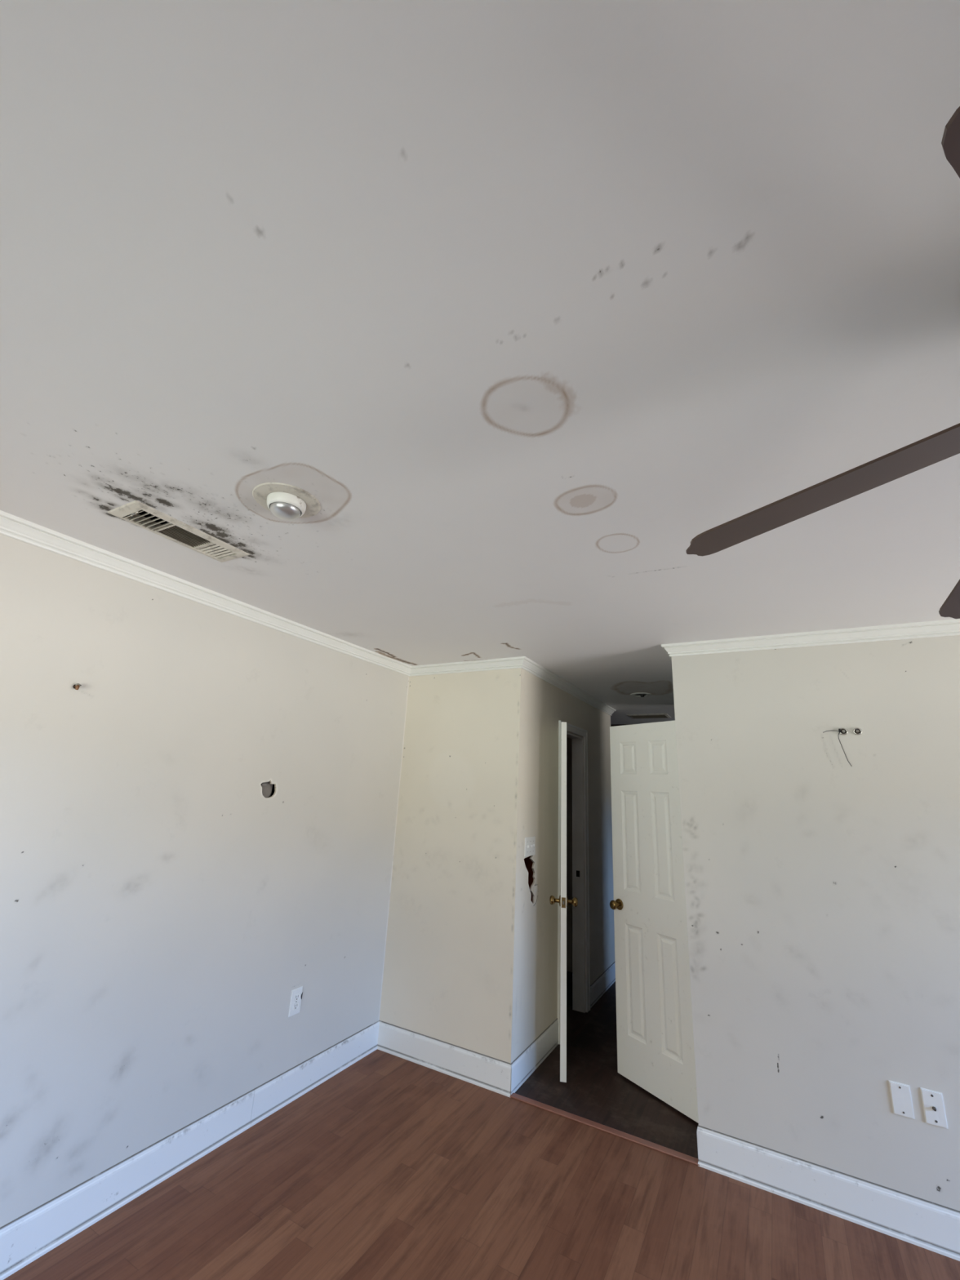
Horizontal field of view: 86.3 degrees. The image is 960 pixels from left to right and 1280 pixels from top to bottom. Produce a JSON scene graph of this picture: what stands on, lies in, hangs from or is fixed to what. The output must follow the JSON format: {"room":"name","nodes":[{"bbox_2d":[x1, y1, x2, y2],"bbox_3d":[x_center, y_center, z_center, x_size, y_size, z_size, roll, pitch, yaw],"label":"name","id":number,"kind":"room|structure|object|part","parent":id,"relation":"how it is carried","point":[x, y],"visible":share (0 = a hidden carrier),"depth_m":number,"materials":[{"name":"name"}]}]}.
{"room":"empty bedroom","nodes":[
{"label":"empty bedroom","id":0,"kind":"room"},
{"bbox_2d":[0,533,409,1226],"bbox_3d":[-1.602,0.853,1.907,0.120,2.440,4.000,-6,-18,28],"label":"wall","id":1,"kind":"structure","parent":0,"point":[162,915],"depth_m":2.20,"materials":[{"name":"paint"}]},
{"bbox_2d":[72,683,81,689],"bbox_3d":[-1.550,0.181,1.977,0.031,0.026,0.023,-6,-18,28],"label":"wall hook","id":2,"kind":"object","parent":1,"relation":"attached to","point":[76,686],"visible":1,"depth_m":1.97,"materials":[{"name":"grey metal"}]},
{"bbox_2d":[0,1020,379,1279],"bbox_3d":[-1.597,1.946,1.555,0.016,0.147,4.000,-6,-18,28],"label":"baseboard","id":3,"kind":"structure","parent":1,"relation":"attached to","point":[24,1239],"depth_m":2.07,"materials":[{"name":"white wood"}]},
{"bbox_2d":[0,510,411,676],"bbox_3d":[-1.473,-0.293,2.199,0.046,0.067,4.000,-6,-18,28],"label":"crown molding","id":4,"kind":"structure","parent":1,"relation":"attached to","point":[11,526],"depth_m":2.31,"materials":[{"name":"white wood"}]},
{"bbox_2d":[261,781,272,797],"bbox_3d":[-1.144,0.795,2.710,0.051,0.100,0.100,-6,-18,28],"label":"junction box","id":5,"kind":"object","parent":1,"relation":"attached to","point":[267,787],"visible":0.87,"depth_m":2.71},
{"bbox_2d":[288,986,302,1017],"bbox_3d":[-0.975,1.918,2.717,0.009,0.122,0.076,-6,-18,28],"label":"wall outlet","id":6,"kind":"object","parent":1,"relation":"attached to","point":[296,994],"visible":1,"depth_m":2.71,"materials":[{"name":"white plastic"}]},
{"bbox_2d":[293,1002,298,1010],"bbox_3d":[-0.975,1.937,2.711,0.006,0.029,0.034,-6,-18,28],"label":"receptacle","id":7,"kind":"object","parent":6,"relation":"attached to","point":[295,1005],"depth_m":2.71,"materials":[{"name":"plastic"}]},
{"bbox_2d":[293,993,300,1001],"bbox_3d":[-0.973,1.898,2.722,0.006,0.029,0.034,-6,-18,28],"label":"receptacle","id":8,"kind":"object","parent":6,"relation":"attached to","point":[296,996],"depth_m":2.72,"materials":[{"name":"plastic"}]},
{"bbox_2d":[0,0,959,724],"bbox_3d":[1.039,-0.120,2.733,7.650,0.140,7.400,-6,-18,28],"label":"ceiling","id":9,"kind":"structure","parent":0,"point":[535,302],"depth_m":0.94,"materials":[{"name":"paint"}]},
{"bbox_2d":[107,500,249,562],"bbox_3d":[-1.104,-0.387,1.909,0.180,0.037,0.440,-6,-18,28],"label":"ceiling vent","id":10,"kind":"object","parent":9,"relation":"in","point":[124,512],"visible":1,"depth_m":1.88,"materials":[{"name":"white metal"}]},
{"bbox_2d":[252,482,320,520],"bbox_3d":[-0.620,-0.432,1.641,0.208,0.090,0.208,-6,-18,28],"label":"recessed light","id":11,"kind":"object","parent":9,"relation":"in","point":[286,502],"visible":1,"depth_m":1.60,"materials":[{"name":"white plastic"}]},
{"bbox_3d":[-0.620,-0.432,1.641,0.093,0.090,0.093,-6,-18,28],"label":"reflector bulb","id":12,"kind":"part","parent":11,"relation":"part of","materials":[{"name":"grey metal"}]},
{"bbox_2d":[630,693,651,697],"bbox_3d":[1.402,0.438,4.477,0.172,0.122,0.172,-6,-18,28],"label":"recessed light","id":13,"kind":"object","parent":9,"relation":"in","point":[642,695],"visible":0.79,"depth_m":4.45,"materials":[{"name":"white metal"}]},
{"bbox_2d":[626,713,671,718],"bbox_3d":[1.853,0.833,5.618,0.420,0.025,0.290,-6,-18,28],"label":"ceiling vent","id":14,"kind":"object","parent":9,"relation":"in","point":[652,715],"visible":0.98,"depth_m":5.57,"materials":[{"name":"white metal"}]},
{"bbox_2d":[685,106,959,618],"bbox_3d":[1.014,-0.405,0.853,1.284,0.366,1.264,-6,-18,28],"label":"ceiling fan","id":15,"kind":"object","parent":9,"relation":"hanging from","point":[944,444],"visible":1,"depth_m":0.99,"materials":[{"name":"brown wood"}]},
{"bbox_3d":[0.677,-0.285,1.013,0.522,0.125,0.108,-9,-20,35],"label":"blade","id":16,"kind":"part","parent":15,"relation":"part of","materials":[{"name":"brown wood"}]},
{"bbox_3d":[1.174,-0.202,1.144,0.108,0.154,0.520,-3,-17,21],"label":"blade","id":17,"kind":"part","parent":15,"relation":"part of","materials":[{"name":"brown wood"}]},
{"bbox_3d":[0.672,-0.485,0.583,0.499,0.039,0.108,12,-19,-30],"label":"blade","id":18,"kind":"part","parent":15,"relation":"part of","materials":[{"name":"brown wood"}]},
{"bbox_2d":[3,971,959,1279],"bbox_3d":[0.937,2.307,1.956,7.750,0.080,7.500,-6,-18,28],"label":"floor","id":19,"kind":"structure","parent":0,"point":[391,1166],"depth_m":2.04,"materials":[{"name":"red laminate"}]},
{"bbox_2d":[509,1093,699,1165],"bbox_3d":[0.583,2.416,2.548,0.952,0.009,0.038,-6,-18,28],"label":"threshold","id":20,"kind":"object","parent":19,"relation":"on","point":[638,1140],"visible":0.94,"depth_m":2.52,"materials":[{"name":"brown wood"}]},
{"bbox_2d":[511,667,614,1062],"bbox_3d":[0.715,1.597,4.066,0.098,2.440,2.231,-6,-18,28],"label":"wall","id":21,"kind":"structure","parent":0,"point":[535,980],"depth_m":3.53,"materials":[{"name":"beige paint"}]},
{"bbox_2d":[524,835,535,857],"bbox_3d":[0.326,1.323,3.283,0.016,0.114,0.164,-6,-18,28],"label":"light switch","id":22,"kind":"object","parent":21,"relation":"attached to","point":[530,842],"visible":1,"depth_m":3.28,"materials":[{"name":"white plastic"}]},
{"bbox_2d":[510,1017,558,1094],"bbox_3d":[0.340,2.488,3.085,0.009,0.147,0.720,-6,-18,28],"label":"baseboard","id":23,"kind":"structure","parent":21,"relation":"attached to","point":[522,1068],"depth_m":3.04,"materials":[{"name":"white wood"}]},
{"bbox_2d":[549,721,577,1082],"bbox_3d":[0.564,1.607,3.441,0.174,2.033,0.555,0,-16,10],"label":"door","id":24,"kind":"structure","parent":21,"relation":"in","point":[563,900],"depth_m":3.17,"materials":[{"name":"white paint"}]},
{"bbox_3d":[0.472,1.634,3.216,0.069,0.065,0.065,0,-16,10],"label":"knob","id":25,"kind":"part","parent":24,"relation":"part of","materials":[{"name":"gold metal"}]},
{"bbox_3d":[0.516,1.621,3.163,0.025,0.058,0.003,0,-16,10],"label":"latch plate","id":26,"kind":"part","parent":24,"relation":"part of","materials":[{"name":"gold metal"}]},
{"bbox_3d":[0.575,1.634,3.199,0.069,0.065,0.065,0,-16,10],"label":"knob","id":27,"kind":"part","parent":24,"relation":"part of","materials":[{"name":"gold metal"}]},
{"bbox_2d":[521,656,616,715],"bbox_3d":[0.834,0.452,4.363,0.046,0.067,2.323,-6,-18,28],"label":"crown molding","id":28,"kind":"structure","parent":21,"relation":"attached to","point":[528,664],"depth_m":4.06,"materials":[{"name":"white wood"}]},
{"bbox_2d":[557,720,590,1044],"bbox_3d":[0.684,1.731,3.963,0.117,2.121,0.674,-6,-18,28],"label":"door frame","id":29,"kind":"structure","parent":21,"relation":"attached to","point":[580,868],"depth_m":4.11,"materials":[{"name":"white wood"}]},
{"bbox_2d":[590,961,615,1008],"bbox_3d":[1.044,2.878,4.306,0.009,0.147,0.848,-6,-18,28],"label":"baseboard","id":30,"kind":"structure","parent":21,"relation":"attached to","point":[598,988],"depth_m":4.25,"materials":[{"name":"white wood"}]},
{"bbox_2d":[566,737,572,972],"bbox_3d":[0.823,1.925,5.176,0.824,2.440,0.098,-6,-18,28],"label":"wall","id":31,"kind":"structure","parent":0,"point":[569,741],"depth_m":5.03,"materials":[{"name":"paint"}]},
{"bbox_2d":[610,724,632,726],"bbox_3d":[2.409,2.158,5.706,6.800,2.440,0.100,-6,-18,28],"label":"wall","id":32,"kind":"structure","parent":0,"point":[611,725],"depth_m":6.39,"materials":[{"name":"white paint"}]},
{"bbox_2d":[379,635,959,1210],"bbox_3d":[1.965,1.122,2.221,5.777,2.440,0.098,-6,-18,28],"label":"wall","id":33,"kind":"structure","parent":0,"point":[822,891],"depth_m":2.45,"materials":[{"name":"paint"}]},
{"bbox_2d":[377,1020,511,1097],"bbox_3d":[-0.238,2.435,3.002,0.932,0.147,0.016,-6,-18,28],"label":"baseboard","id":34,"kind":"structure","parent":33,"relation":"attached to","point":[484,1071],"depth_m":2.98,"materials":[{"name":"white wood"}]},
{"bbox_2d":[409,656,524,676],"bbox_3d":[-0.118,0.191,3.631,0.969,0.067,0.046,-6,-18,28],"label":"crown molding","id":35,"kind":"structure","parent":33,"relation":"attached to","point":[511,662],"depth_m":3.61,"materials":[{"name":"white wood"}]},
{"bbox_2d":[661,618,959,657],"bbox_3d":[2.789,-0.122,2.057,3.944,0.067,0.046,-6,-18,28],"label":"crown molding","id":36,"kind":"structure","parent":33,"relation":"attached to","point":[944,628],"depth_m":2.62,"materials":[{"name":"white wood"}]},
{"bbox_2d":[697,1125,959,1261],"bbox_3d":[2.701,2.118,1.410,3.908,0.147,0.016,-6,-18,28],"label":"baseboard","id":37,"kind":"structure","parent":33,"relation":"attached to","point":[934,1227],"depth_m":2.09,"materials":[{"name":"white wood"}]},
{"bbox_2d":[822,728,852,766],"bbox_3d":[1.724,0.515,2.474,0.110,0.183,0.023,-2,-17,15],"label":"wall anchor","id":38,"kind":"object","parent":33,"relation":"attached to","point":[842,731],"visible":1,"depth_m":2.48,"materials":[{"name":"silver metal"}]},
{"bbox_2d":[853,728,862,734],"bbox_3d":[1.813,0.439,2.462,0.037,0.034,0.009,-6,-18,28],"label":"wall anchor","id":39,"kind":"object","parent":33,"relation":"attached to","point":[855,731],"visible":1,"depth_m":2.46,"materials":[{"name":"silver metal"}]},
{"bbox_2d":[888,1080,915,1119],"bbox_3d":[1.705,1.859,2.072,0.068,0.112,0.006,-6,-18,28],"label":"blank wall plate","id":40,"kind":"object","parent":33,"relation":"attached to","point":[900,1093],"visible":1,"depth_m":2.07,"materials":[{"name":"white plastic"}]},
{"bbox_2d":[920,1087,947,1128],"bbox_3d":[1.791,1.848,2.019,0.068,0.116,0.019,-6,-18,28],"label":"cable wall plate","id":41,"kind":"object","parent":33,"relation":"attached to","point":[933,1104],"visible":1,"depth_m":2.02,"materials":[{"name":"white plastic"}]},
{"bbox_3d":[1.196,1.252,2.799,0.098,2.440,0.197,-6,-18,28],"label":"wall","id":42,"kind":"structure","parent":0,"visible":0},
{"bbox_2d":[696,1123,698,1160],"bbox_3d":[1.050,2.332,2.428,0.009,0.147,0.229,-6,-18,28],"label":"baseboard","id":43,"kind":"structure","parent":42,"relation":"attached to","point":[698,1123],"depth_m":2.34,"materials":[{"name":"white wood"}]},
{"bbox_3d":[1.828,1.603,3.898,0.098,2.440,1.275,-6,-18,28],"label":"wall","id":44,"kind":"structure","parent":0,"visible":0},
{"bbox_2d":[662,647,671,660],"bbox_3d":[1.600,0.349,3.879,0.046,0.067,2.196,-6,-18,28],"label":"crown molding","id":45,"kind":"structure","parent":44,"relation":"attached to","point":[665,651],"depth_m":3.05,"materials":[{"name":"white wood"}]},
{"bbox_3d":[1.431,0.368,3.411,0.098,0.380,0.580,-6,-18,28],"label":"wall","id":46,"kind":"structure","parent":0,"visible":0},
{"bbox_2d":[609,720,698,1123],"bbox_3d":[1.026,1.528,3.098,0.173,2.032,0.572,13,-19,-31],"label":"door","id":47,"kind":"structure","parent":46,"relation":"in","point":[655,1051],"depth_m":3.05,"materials":[{"name":"white paint"}]},
{"bbox_3d":[0.854,1.667,3.228,0.069,0.065,0.065,13,-19,-31],"label":"knob","id":48,"kind":"part","parent":47,"relation":"part of","materials":[{"name":"gold metal"}]}
]}

